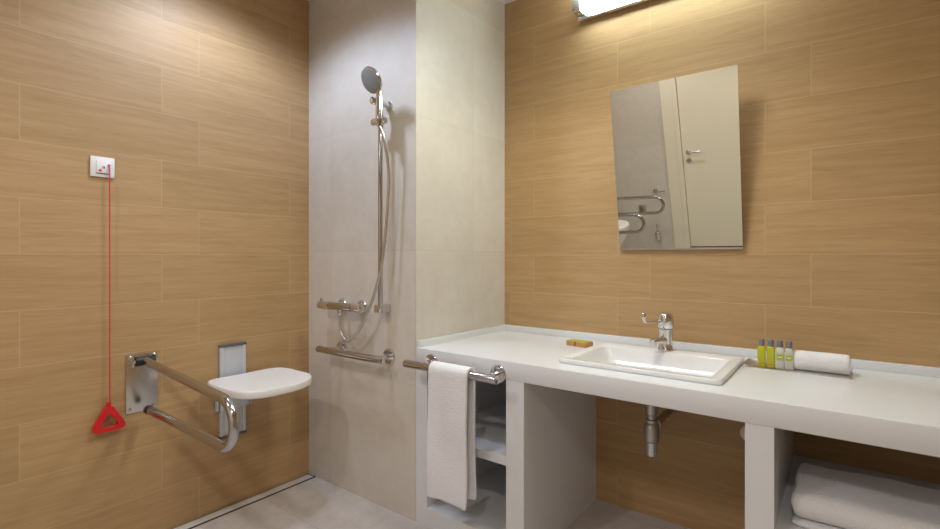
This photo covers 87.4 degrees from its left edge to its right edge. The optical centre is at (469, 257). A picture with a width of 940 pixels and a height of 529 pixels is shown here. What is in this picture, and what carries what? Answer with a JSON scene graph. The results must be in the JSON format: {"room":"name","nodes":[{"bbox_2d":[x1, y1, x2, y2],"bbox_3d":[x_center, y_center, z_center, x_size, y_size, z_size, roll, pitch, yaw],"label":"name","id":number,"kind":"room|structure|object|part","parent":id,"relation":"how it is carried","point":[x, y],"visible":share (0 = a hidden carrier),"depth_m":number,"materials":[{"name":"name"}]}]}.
{"room":"accessible bathroom","nodes":[
{"label":"accessible bathroom","id":0,"kind":"room"},
{"bbox_2d":[0,0,308,528],"bbox_3d":[-1.577,-0.109,1.824,0.100,2.560,3.740,0,0,37],"label":"wall","id":1,"kind":"structure","parent":0,"point":[200,108],"depth_m":2.05,"materials":[{"name":"brown wood"}]},
{"bbox_2d":[90,156,114,177],"bbox_3d":[-1.431,-0.351,1.915,0.020,0.078,0.079,0,0,37],"label":"switch","id":2,"kind":"object","parent":1,"relation":"attached to","point":[99,166],"visible":1,"depth_m":1.91,"materials":[{"name":"white plastic"}]},
{"bbox_2d":[91,166,125,433],"bbox_3d":[-1.413,0.161,1.922,0.022,1.036,0.107,0,0,37],"label":"pull cord","id":3,"kind":"object","parent":2,"relation":"hanging from","point":[108,409],"visible":1,"depth_m":1.92,"materials":[{"name":"red plastic"}]},
{"bbox_3d":[-1.413,0.622,1.922,0.022,0.114,0.107,0,0,37],"label":"handle","id":4,"kind":"part","parent":3,"relation":"part of","materials":[{"name":"red plastic"}]},
{"bbox_3d":[-1.412,0.111,1.925,0.007,0.936,0.005,0,0,37],"label":"cord","id":5,"kind":"part","parent":3,"relation":"part of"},
{"bbox_2d":[126,351,239,451],"bbox_3d":[-1.048,0.517,1.794,0.775,0.244,0.114,0,0,37],"label":"grab bar","id":6,"kind":"object","parent":1,"relation":"attached to","point":[142,369],"visible":1,"depth_m":1.88,"materials":[{"name":"silver metal"}]},
{"bbox_3d":[-1.354,0.515,2.028,0.005,0.240,0.114,0,0,37],"label":"wall plate","id":7,"kind":"part","parent":6,"relation":"part of","materials":[{"name":"silver metal"}]},
{"bbox_2d":[208,342,311,439],"bbox_3d":[-0.955,0.626,2.217,0.410,0.436,0.380,0,0,37],"label":"shower bench","id":8,"kind":"object","parent":1,"relation":"attached to","point":[242,387],"visible":0.92,"depth_m":2.27,"materials":[{"name":"white plastic"},{"name":"grey aluminium"},{"name":"dark plastic"}]},
{"bbox_3d":[-1.122,0.626,2.322,0.018,0.414,0.124,0,0,37],"label":"wall rail","id":9,"kind":"part","parent":8,"relation":"part of","materials":[{"name":"grey metal"}]},
{"bbox_3d":[-0.938,0.565,2.204,0.368,0.046,0.380,0,0,37],"label":"seat","id":10,"kind":"part","parent":8,"relation":"part of","materials":[{"name":"white plastic"}]},
{"bbox_2d":[309,0,504,520],"bbox_3d":[-0.341,-0.109,2.682,0.822,2.560,0.676,0,0,37],"label":"wall","id":11,"kind":"structure","parent":0,"point":[440,64],"depth_m":2.41,"materials":[{"name":"beige tile"}]},
{"bbox_2d":[317,298,367,314],"bbox_3d":[-0.621,0.244,2.415,0.318,0.074,0.088,0,0,37],"label":"shower mixer","id":12,"kind":"object","parent":11,"relation":"attached to","point":[341,305],"visible":1,"depth_m":2.38,"materials":[{"name":"metal"}]},
{"bbox_3d":[-0.730,0.241,2.468,0.080,0.041,0.041,0,0,37],"label":"knob","id":13,"kind":"part","parent":12,"relation":"part of","materials":[{"name":"silver metal"}]},
{"bbox_3d":[-0.533,0.241,2.318,0.062,0.041,0.041,0,0,37],"label":"knob","id":14,"kind":"part","parent":12,"relation":"part of","materials":[{"name":"silver metal"}]},
{"bbox_2d":[338,125,389,342],"bbox_3d":[-0.507,-0.088,2.281,0.354,0.997,0.053,0,0,37],"label":"shower hose","id":15,"kind":"object","parent":12,"relation":"attached to","point":[379,126],"visible":1,"depth_m":2.20,"materials":[{"name":"metal"}]},
{"bbox_2d":[315,341,394,363],"bbox_3d":[-0.549,0.460,2.345,0.473,0.072,0.110,0,0,37],"label":"grab bar","id":16,"kind":"object","parent":11,"relation":"attached to","point":[388,356],"visible":1,"depth_m":2.28,"materials":[{"name":"metal"}]},
{"bbox_3d":[-0.402,0.459,2.245,0.023,0.025,0.078,0,0,37],"label":"post","id":17,"kind":"part","parent":16,"relation":"part of","materials":[{"name":"silver metal"}]},
{"bbox_2d":[370,96,391,313],"bbox_3d":[-0.398,-0.239,2.229,0.087,0.990,0.112,0,0,37],"label":"riser rail","id":18,"kind":"object","parent":11,"relation":"attached to","point":[381,308],"visible":0.68,"depth_m":2.22,"materials":[{"name":"metal"}]},
{"bbox_2d":[361,66,382,126],"bbox_3d":[-0.431,-0.704,2.155,0.106,0.248,0.092,0,0,6],"label":"shower","id":19,"kind":"object","parent":18,"relation":"attached to","point":[371,78],"visible":1,"depth_m":2.16,"materials":[{"name":"silver metal"}]},
{"bbox_3d":[-0.402,-0.666,2.179,0.036,0.171,0.038,0,0,37],"label":"handle","id":20,"kind":"part","parent":19,"relation":"part of","materials":[{"name":"silver metal"}]},
{"bbox_2d":[308,0,514,3],"bbox_3d":[-0.182,-1.439,0.759,3.610,0.100,3.740,0,0,37],"label":"ceiling","id":21,"kind":"structure","parent":0,"point":[502,1],"depth_m":2.67,"materials":[{"name":"paint"}]},
{"bbox_2d":[192,473,690,528],"bbox_3d":[-0.182,1.221,0.759,3.610,0.100,3.740,0,0,37],"label":"floor","id":22,"kind":"structure","parent":0,"point":[314,503],"depth_m":2.23,"materials":[{"name":"beige tile"}]},
{"bbox_2d":[172,473,315,528],"bbox_3d":[-1.266,1.169,2.088,0.066,0.004,1.383,0,0,37],"label":"linear drain","id":23,"kind":"object","parent":22,"relation":"on","point":[194,523],"visible":1,"depth_m":2.33,"materials":[{"name":"metal"}]},
{"bbox_2d":[416,324,939,528],"bbox_3d":[1.004,0.770,1.655,2.612,0.802,0.677,0,0,37],"label":"vanity unit","id":24,"kind":"object","parent":22,"relation":"on","point":[535,429],"depth_m":1.85,"materials":[{"name":"white stone"}]},
{"bbox_2d":[403,354,505,384],"bbox_3d":[-0.064,0.453,1.975,0.476,0.072,0.110,0,0,37],"label":"towel rail","id":25,"kind":"object","parent":24,"relation":"attached to","point":[497,374],"visible":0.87,"depth_m":1.89,"materials":[{"name":"metal"}]},
{"bbox_2d":[427,361,476,510],"bbox_3d":[-0.073,0.689,1.933,0.197,0.537,0.085,0,0,37],"label":"hand towel","id":26,"kind":"object","parent":25,"relation":"hanging from","point":[451,456],"visible":1,"depth_m":1.90,"materials":[{"name":"white fabric"}]},
{"bbox_3d":[0.083,0.452,1.875,0.023,0.025,0.078,0,0,37],"label":"post","id":27,"kind":"part","parent":25,"relation":"part of","materials":[{"name":"silver metal"}]},
{"bbox_3d":[-0.011,0.821,2.423,0.065,0.700,0.664,0,0,37],"label":"panel","id":28,"kind":"part","parent":24,"relation":"part of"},
{"bbox_3d":[0.177,1.132,2.279,0.410,0.079,0.664,0,0,37],"label":"board","id":29,"kind":"part","parent":24,"relation":"part of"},
{"bbox_2d":[475,401,505,465],"bbox_3d":[0.177,0.786,2.279,0.410,0.034,0.664,0,0,37],"label":"shelf","id":30,"kind":"object","parent":24,"relation":"attached to","point":[490,419],"depth_m":2.15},
{"bbox_3d":[0.375,0.821,2.135,0.079,0.700,0.676,0,0,37],"label":"panel","id":31,"kind":"part","parent":24,"relation":"part of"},
{"bbox_2d":[566,339,592,347],"bbox_3d":[0.496,0.390,2.227,0.063,0.022,0.105,0,0,-42],"label":"soap bar","id":32,"kind":"object","parent":24,"relation":"on","point":[573,342],"visible":0.97,"depth_m":2.21,"materials":[{"name":"orange wax"}]},
{"bbox_2d":[559,342,743,384],"bbox_3d":[0.693,0.453,1.877,0.566,0.140,0.455,0,0,37],"label":"basin","id":33,"kind":"object","parent":24,"relation":"in","point":[691,366],"visible":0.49,"depth_m":1.92,"materials":[{"name":"white ceramic"}]},
{"bbox_2d":[644,405,676,456],"bbox_3d":[0.795,0.657,2.049,0.060,0.267,0.302,0,0,37],"label":"trap","id":34,"kind":"object","parent":33,"relation":"attached to","point":[652,424],"visible":0.82,"depth_m":1.94,"materials":[{"name":"metal"}]},
{"bbox_2d":[641,312,673,351],"bbox_3d":[0.749,0.300,1.974,0.207,0.166,0.063,0,0,-40],"label":"faucet","id":35,"kind":"object","parent":24,"relation":"on","point":[665,320],"visible":1,"depth_m":1.99,"materials":[{"name":"silver metal"}]},
{"bbox_3d":[0.731,0.241,1.961,0.160,0.049,0.017,0,0,-41],"label":"lever","id":36,"kind":"part","parent":35,"relation":"part of","materials":[{"name":"silver metal"}]},
{"bbox_3d":[0.763,0.343,1.986,0.108,0.038,0.038,0,0,-40],"label":"spout","id":37,"kind":"part","parent":35,"relation":"part of","materials":[{"name":"silver metal"}]},
{"bbox_2d":[421,331,939,427],"bbox_3d":[1.004,0.416,1.655,2.612,0.030,0.676,0,0,37],"label":"countertop","id":38,"kind":"structure","parent":24,"relation":"on","point":[897,397],"depth_m":1.56,"materials":[{"name":"white stone"}]},
{"bbox_3d":[1.016,0.821,1.646,0.071,0.700,0.676,0,0,37],"label":"panel","id":39,"kind":"part","parent":24,"relation":"part of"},
{"bbox_2d":[743,357,852,379],"bbox_3d":[1.166,0.393,1.755,0.317,0.017,0.125,0,0,37],"label":"tray","id":40,"kind":"object","parent":24,"relation":"on","point":[749,362],"visible":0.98,"depth_m":1.71,"materials":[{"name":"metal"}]},
{"bbox_2d":[757,339,765,366],"bbox_3d":[1.068,0.349,1.799,0.026,0.098,0.027,0,0,37],"label":"toiletry bottle","id":41,"kind":"object","parent":40,"relation":"on","point":[761,350],"visible":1,"depth_m":1.79,"materials":[{"name":"yellow plastic"}]},
{"bbox_2d":[767,339,774,367],"bbox_3d":[1.091,0.349,1.781,0.026,0.098,0.027,0,0,37],"label":"toiletry bottle","id":42,"kind":"object","parent":40,"relation":"on","point":[770,349],"visible":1,"depth_m":1.77,"materials":[{"name":"yellow plastic"}]},
{"bbox_2d":[776,340,784,368],"bbox_3d":[1.113,0.349,1.764,0.026,0.098,0.027,0,0,37],"label":"toiletry bottle","id":43,"kind":"object","parent":40,"relation":"on","point":[780,352],"visible":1,"depth_m":1.75,"materials":[{"name":"white plastic"}]},
{"bbox_2d":[785,341,793,369],"bbox_3d":[1.135,0.349,1.747,0.026,0.098,0.027,0,0,37],"label":"toiletry bottle","id":44,"kind":"object","parent":40,"relation":"on","point":[789,352],"visible":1,"depth_m":1.74,"materials":[{"name":"white plastic"}]},
{"bbox_2d":[794,350,850,374],"bbox_3d":[1.220,0.364,1.708,0.163,0.067,0.060,0,0,37],"label":"towel","id":45,"kind":"object","parent":40,"relation":"on","point":[803,360],"visible":0.91,"depth_m":1.69,"materials":[{"name":"white fabric"}]},
{"bbox_2d":[775,455,939,528],"bbox_3d":[1.520,0.781,1.262,1.196,0.040,0.676,0,0,37],"label":"shelf","id":46,"kind":"object","parent":24,"relation":"attached to","point":[785,513],"depth_m":1.67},
{"bbox_2d":[791,463,939,528],"bbox_3d":[1.267,0.714,1.331,0.648,0.094,0.333,0,0,37],"label":"bath towel","id":47,"kind":"object","parent":24,"relation":"on","point":[821,497],"visible":1,"depth_m":1.37,"materials":[{"name":"white fabric"}]},
{"bbox_2d":[505,0,939,528],"bbox_3d":[0.923,-0.109,2.205,3.410,2.560,0.100,0,0,37],"label":"wall","id":48,"kind":"structure","parent":0,"point":[839,100],"depth_m":2.00,"materials":[{"name":"brown wood"}]},
{"bbox_2d":[572,0,654,23],"bbox_3d":[0.881,-1.204,2.118,0.920,0.102,0.089,0,0,37],"label":"lamp","id":49,"kind":"object","parent":48,"relation":"attached to","point":[587,10],"visible":1,"depth_m":2.32,"materials":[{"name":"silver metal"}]},
{"bbox_2d":[580,0,624,12],"bbox_3d":[0.873,-1.215,2.107,0.840,0.076,0.060,0,0,37],"label":"diffuser","id":50,"kind":"object","parent":49,"relation":"attached to","point":[586,6],"depth_m":2.31,"materials":[{"name":"white plastic"}]},
{"bbox_2d":[610,64,742,249],"bbox_3d":[0.869,-0.386,2.094,0.505,0.706,0.146,0,0,37],"label":"wall mirror","id":51,"kind":"object","parent":48,"relation":"attached to","point":[676,141],"visible":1,"depth_m":2.07,"materials":[{"name":"silver glass"}]},
{"bbox_2d":[740,426,744,439],"bbox_3d":[1.125,0.713,1.980,0.068,0.068,0.012,0,0,37],"label":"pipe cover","id":52,"kind":"object","parent":48,"relation":"attached to","point":[742,430],"visible":0.18,"depth_m":1.99,"materials":[{"name":"white plastic"}]}
]}

